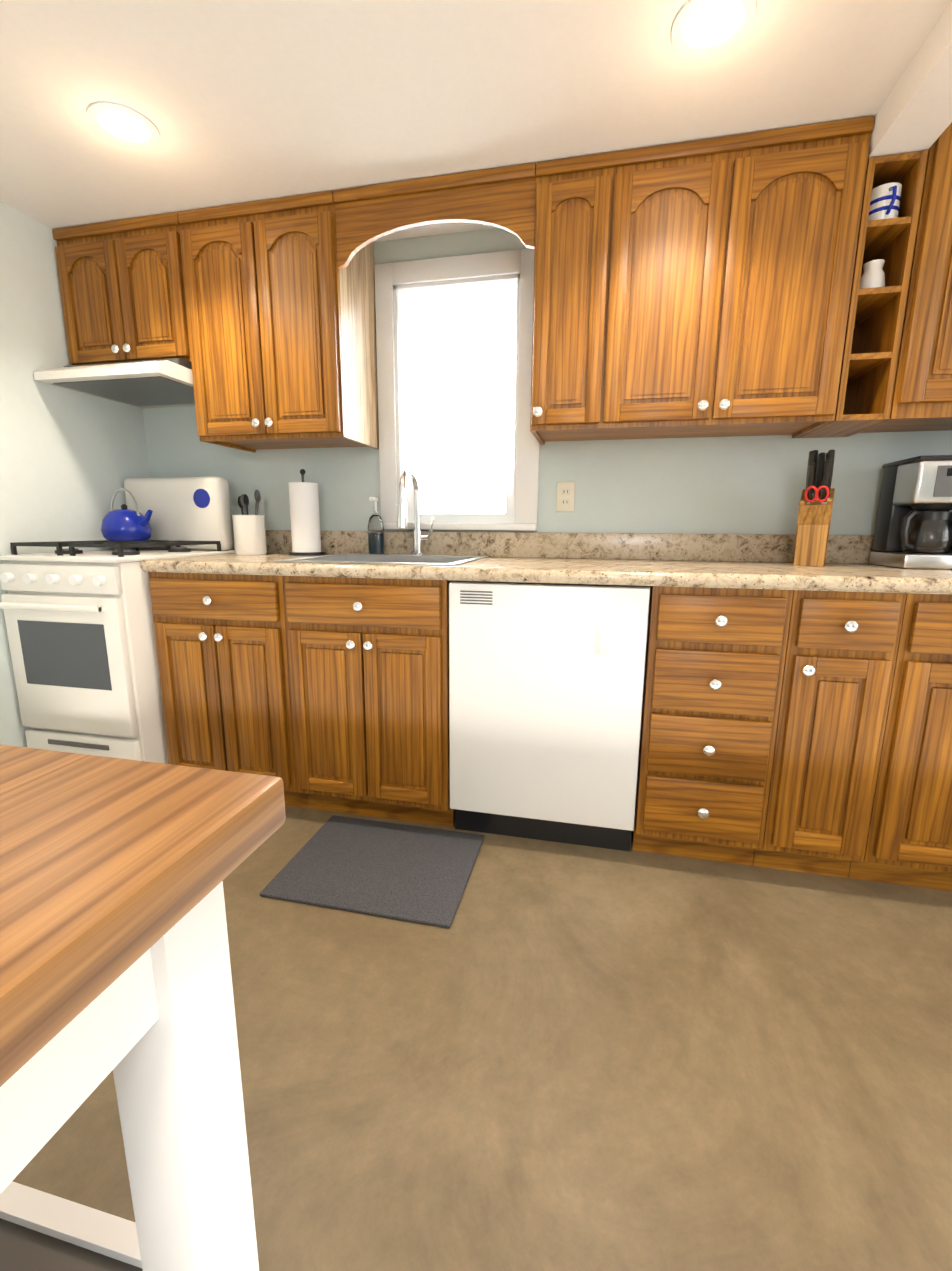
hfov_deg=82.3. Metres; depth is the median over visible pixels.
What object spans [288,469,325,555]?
paper towel
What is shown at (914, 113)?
soffit
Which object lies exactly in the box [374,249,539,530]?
window
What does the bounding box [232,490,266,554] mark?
utensil crock
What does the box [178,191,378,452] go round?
upper cabinet
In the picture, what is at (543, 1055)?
floor
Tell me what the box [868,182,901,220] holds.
cup
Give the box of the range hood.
[33,358,194,408]
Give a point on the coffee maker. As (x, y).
(913, 529)
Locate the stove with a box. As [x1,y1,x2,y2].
[0,477,235,763]
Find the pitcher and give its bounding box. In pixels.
[859,259,884,288]
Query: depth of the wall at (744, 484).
2.06 m
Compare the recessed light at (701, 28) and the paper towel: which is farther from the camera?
the paper towel
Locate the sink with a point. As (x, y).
(409, 559)
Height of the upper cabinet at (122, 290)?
0.482 m
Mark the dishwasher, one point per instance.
(546, 682)
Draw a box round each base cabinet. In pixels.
[148,572,453,826]
[632,586,783,865]
[752,590,875,875]
[832,592,951,890]
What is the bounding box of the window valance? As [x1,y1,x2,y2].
[333,163,535,268]
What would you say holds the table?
on the floor
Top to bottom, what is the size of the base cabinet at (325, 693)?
0.868 m
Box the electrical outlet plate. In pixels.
[556,482,574,511]
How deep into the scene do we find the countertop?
1.86 m
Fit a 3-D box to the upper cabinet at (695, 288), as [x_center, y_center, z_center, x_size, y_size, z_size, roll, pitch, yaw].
[0.650,-1.056,1.759,0.900,0.764,0.378,3,11,12]
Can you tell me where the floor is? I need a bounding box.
[13,805,951,1270]
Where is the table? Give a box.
[0,744,285,1270]
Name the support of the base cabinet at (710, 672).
on the floor
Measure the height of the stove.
1.230 m
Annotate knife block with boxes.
[793,450,834,566]
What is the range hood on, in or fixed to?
attached to the upper cabinet at (122, 290)
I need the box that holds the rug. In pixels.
[259,815,484,927]
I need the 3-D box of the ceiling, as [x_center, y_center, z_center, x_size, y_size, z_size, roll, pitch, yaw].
[-0.700,-1.241,-0.211,2.710,0.340,4.680,3,11,12]
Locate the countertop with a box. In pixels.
[140,530,951,593]
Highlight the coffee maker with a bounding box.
[869,455,951,569]
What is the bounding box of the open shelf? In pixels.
[798,150,927,437]
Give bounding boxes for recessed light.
[87,102,159,147]
[671,0,756,56]
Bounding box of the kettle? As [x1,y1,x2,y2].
[101,488,152,540]
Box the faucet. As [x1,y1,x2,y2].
[397,467,433,554]
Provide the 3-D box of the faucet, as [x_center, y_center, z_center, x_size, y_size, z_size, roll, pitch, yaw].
[-0.234,-0.480,2.125,0.104,0.337,0.226,3,11,12]
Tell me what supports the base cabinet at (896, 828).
on the floor
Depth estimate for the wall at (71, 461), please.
2.02 m
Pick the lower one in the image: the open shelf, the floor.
the floor
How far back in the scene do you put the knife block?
1.73 m
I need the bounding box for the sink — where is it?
[275,553,488,582]
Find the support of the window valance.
attached to the upper cabinet at (695, 288)
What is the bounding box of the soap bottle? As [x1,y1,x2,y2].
[368,497,384,553]
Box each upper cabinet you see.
[52,212,190,365]
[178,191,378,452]
[530,116,873,444]
[843,122,951,436]
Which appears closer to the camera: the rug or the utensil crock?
the rug
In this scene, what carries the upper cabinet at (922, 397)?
attached to the wall at (744, 484)
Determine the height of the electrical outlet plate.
0.114 m
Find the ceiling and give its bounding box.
[0,0,951,241]
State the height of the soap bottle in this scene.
0.230 m
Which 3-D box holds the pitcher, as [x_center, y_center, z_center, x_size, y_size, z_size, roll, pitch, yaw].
[1.144,-1.028,1.574,0.067,0.085,0.067,1,11,4]
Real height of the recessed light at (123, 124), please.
0.004 m
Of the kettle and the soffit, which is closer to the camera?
the soffit
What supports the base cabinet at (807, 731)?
on the floor
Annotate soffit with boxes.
[868,1,951,158]
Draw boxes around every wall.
[0,201,149,746]
[142,228,951,549]
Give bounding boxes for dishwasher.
[449,580,649,851]

